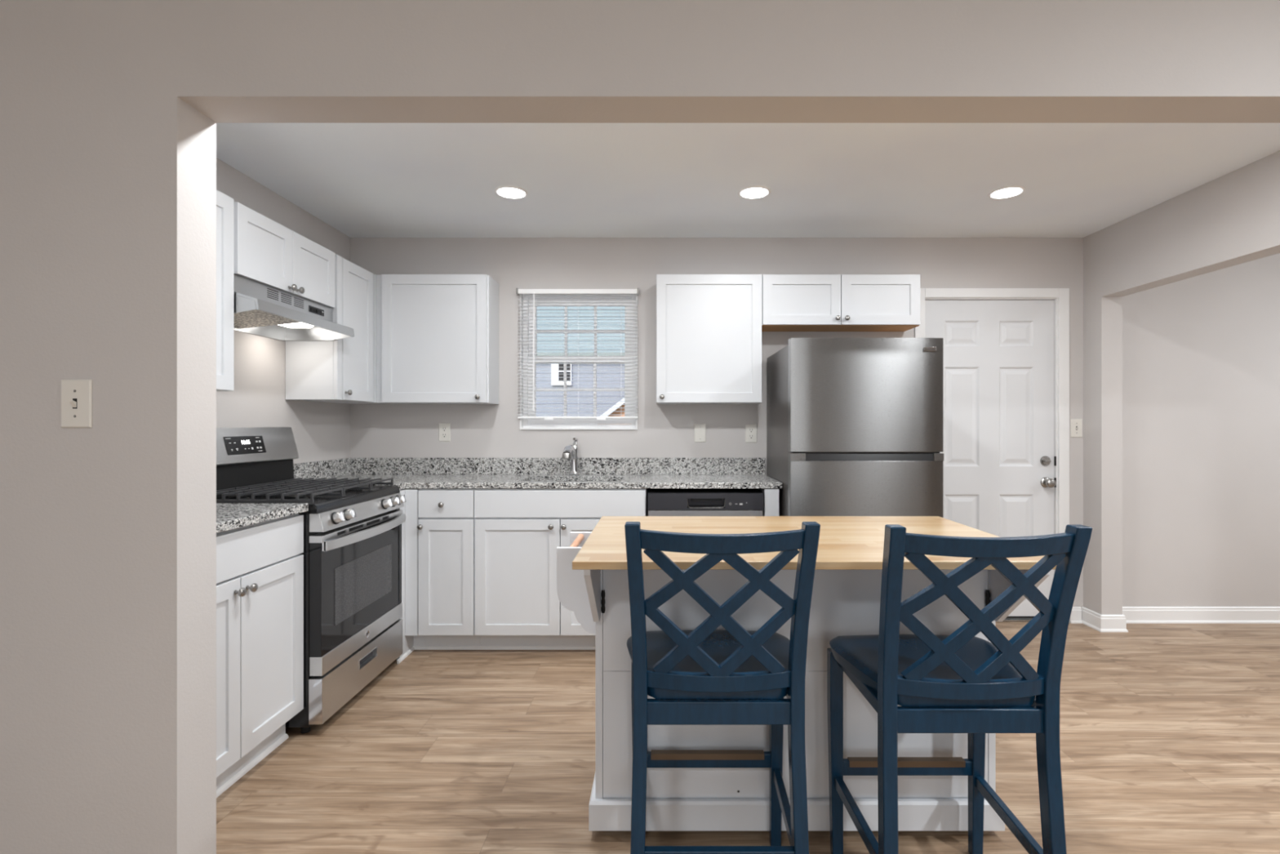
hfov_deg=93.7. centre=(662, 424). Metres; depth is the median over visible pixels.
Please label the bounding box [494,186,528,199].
recessed light
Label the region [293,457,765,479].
backsplash
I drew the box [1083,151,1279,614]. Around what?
wall
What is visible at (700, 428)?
blank plate
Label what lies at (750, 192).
recessed light
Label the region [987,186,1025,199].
recessed light
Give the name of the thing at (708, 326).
upper cabinet
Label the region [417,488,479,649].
base cabinet
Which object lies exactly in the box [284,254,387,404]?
upper cabinet
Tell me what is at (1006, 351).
door
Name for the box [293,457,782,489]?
countertop
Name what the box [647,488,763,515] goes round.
dishwasher
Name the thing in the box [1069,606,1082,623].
baseboard
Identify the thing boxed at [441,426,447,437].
receptacle
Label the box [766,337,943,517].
refrigerator
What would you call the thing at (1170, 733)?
floor
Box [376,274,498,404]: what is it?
upper cabinet
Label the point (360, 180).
ceiling
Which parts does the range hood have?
switch panel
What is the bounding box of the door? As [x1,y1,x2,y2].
[914,288,1069,622]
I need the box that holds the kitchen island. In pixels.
[556,515,1056,831]
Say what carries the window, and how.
in the wall at (1201, 353)
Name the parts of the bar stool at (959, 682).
leg, post, kick plate, seat, rail, leg, rail, post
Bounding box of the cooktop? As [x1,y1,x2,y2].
[216,484,399,513]
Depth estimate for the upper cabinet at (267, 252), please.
2.69 m
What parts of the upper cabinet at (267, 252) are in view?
door, knob, knob, door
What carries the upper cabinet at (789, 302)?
attached to the wall at (1201, 353)
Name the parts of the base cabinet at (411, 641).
return panel, shoe moulding, panel, shoe moulding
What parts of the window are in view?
sash frame, sash frame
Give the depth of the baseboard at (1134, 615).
3.79 m
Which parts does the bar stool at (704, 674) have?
leg, post, kick plate, seat, rail, rail, leg, post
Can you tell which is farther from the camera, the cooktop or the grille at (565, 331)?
the grille at (565, 331)
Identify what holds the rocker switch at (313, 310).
attached to the range hood
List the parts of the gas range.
burner, display panel, burner, drawer trim, burner knob, burner knob, oven door, storage drawer, vent trim, trim, control panel, door handle, burner knob, burner knob, burner knob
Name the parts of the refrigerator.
door, freezer door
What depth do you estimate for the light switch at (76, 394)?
1.43 m
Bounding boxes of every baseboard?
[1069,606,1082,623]
[1081,606,1128,631]
[1122,606,1279,623]
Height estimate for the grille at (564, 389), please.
0.349 m
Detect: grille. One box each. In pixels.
[535,362,624,416]
[536,305,625,355]
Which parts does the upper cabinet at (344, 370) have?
knob, door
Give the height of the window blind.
0.828 m
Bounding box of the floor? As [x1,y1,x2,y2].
[216,622,1279,853]
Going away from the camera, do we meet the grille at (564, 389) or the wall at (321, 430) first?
the wall at (321, 430)
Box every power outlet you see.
[439,422,450,441]
[745,424,756,442]
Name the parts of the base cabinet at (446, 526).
knob, knob, drawer, door, shoe moulding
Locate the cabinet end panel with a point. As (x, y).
(771, 495)
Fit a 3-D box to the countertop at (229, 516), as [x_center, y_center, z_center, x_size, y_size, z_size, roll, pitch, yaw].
[-1.700,0.281,1.989,0.557,0.137,0.848,0,0,0]
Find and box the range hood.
[234,274,354,341]
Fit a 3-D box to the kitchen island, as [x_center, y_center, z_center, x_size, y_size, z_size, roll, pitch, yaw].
[0.348,0.800,1.868,1.372,0.913,0.742,0,0,0]
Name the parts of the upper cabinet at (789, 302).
door, knob, knob, door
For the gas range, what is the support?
on the floor
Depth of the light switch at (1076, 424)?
3.80 m
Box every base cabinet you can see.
[216,513,303,797]
[396,488,425,663]
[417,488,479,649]
[474,488,648,649]
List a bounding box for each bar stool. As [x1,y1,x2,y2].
[624,521,820,853]
[826,524,1092,853]
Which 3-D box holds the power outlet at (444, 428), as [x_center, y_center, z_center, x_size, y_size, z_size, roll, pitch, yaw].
[-1.381,0.051,3.803,0.072,0.115,0.008,0,0,0]
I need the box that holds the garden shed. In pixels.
[589,398,631,424]
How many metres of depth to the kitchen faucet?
3.70 m
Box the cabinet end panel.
[757,488,778,515]
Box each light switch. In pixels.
[61,379,92,427]
[1070,418,1082,437]
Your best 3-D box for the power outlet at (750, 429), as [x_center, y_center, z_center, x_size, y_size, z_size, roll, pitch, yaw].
[0.563,0.059,3.803,0.072,0.115,0.008,0,0,0]
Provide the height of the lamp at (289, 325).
0.028 m
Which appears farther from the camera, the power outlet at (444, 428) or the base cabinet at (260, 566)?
the power outlet at (444, 428)
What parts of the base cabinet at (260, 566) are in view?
door, knob, knob, shoe moulding, door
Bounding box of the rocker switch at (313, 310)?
[311,307,321,314]
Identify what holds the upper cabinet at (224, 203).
attached to the wall at (321, 430)
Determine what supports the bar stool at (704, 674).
on the floor
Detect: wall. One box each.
[0,0,1279,853]
[216,157,350,463]
[350,237,1279,609]
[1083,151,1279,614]
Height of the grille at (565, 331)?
0.329 m
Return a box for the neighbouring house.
[529,306,625,424]
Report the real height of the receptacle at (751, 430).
0.068 m
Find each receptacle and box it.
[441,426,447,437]
[748,427,754,439]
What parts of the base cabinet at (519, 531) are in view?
door, shoe moulding, knob, frame, knob, door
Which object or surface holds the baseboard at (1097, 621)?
attached to the wall at (1232, 219)
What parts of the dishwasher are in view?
door, control panel, pocket handle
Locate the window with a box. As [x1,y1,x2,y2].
[520,294,637,429]
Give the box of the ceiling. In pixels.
[216,123,1279,237]
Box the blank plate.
[694,423,706,442]
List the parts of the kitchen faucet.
spout, lever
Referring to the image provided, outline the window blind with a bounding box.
[515,288,639,419]
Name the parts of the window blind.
ladder cord, rail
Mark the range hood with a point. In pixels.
(261, 309)
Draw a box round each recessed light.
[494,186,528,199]
[737,186,770,199]
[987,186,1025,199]
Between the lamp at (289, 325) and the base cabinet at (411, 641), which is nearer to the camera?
the lamp at (289, 325)
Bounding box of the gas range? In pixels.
[216,426,406,733]
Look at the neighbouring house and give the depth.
9.00 m
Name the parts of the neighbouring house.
pane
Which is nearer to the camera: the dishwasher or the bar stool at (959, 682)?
the bar stool at (959, 682)
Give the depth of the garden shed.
6.50 m
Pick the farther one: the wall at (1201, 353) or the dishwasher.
the wall at (1201, 353)
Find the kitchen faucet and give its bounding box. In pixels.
[561,437,579,475]
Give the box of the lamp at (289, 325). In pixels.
[278,322,317,328]
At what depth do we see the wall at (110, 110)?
1.43 m
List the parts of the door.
knob, strike plate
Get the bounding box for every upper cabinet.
[216,190,234,391]
[234,201,334,307]
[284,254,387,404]
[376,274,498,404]
[656,274,761,404]
[761,274,919,331]
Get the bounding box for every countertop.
[216,502,308,533]
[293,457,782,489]
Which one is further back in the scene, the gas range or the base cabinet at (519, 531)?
the base cabinet at (519, 531)

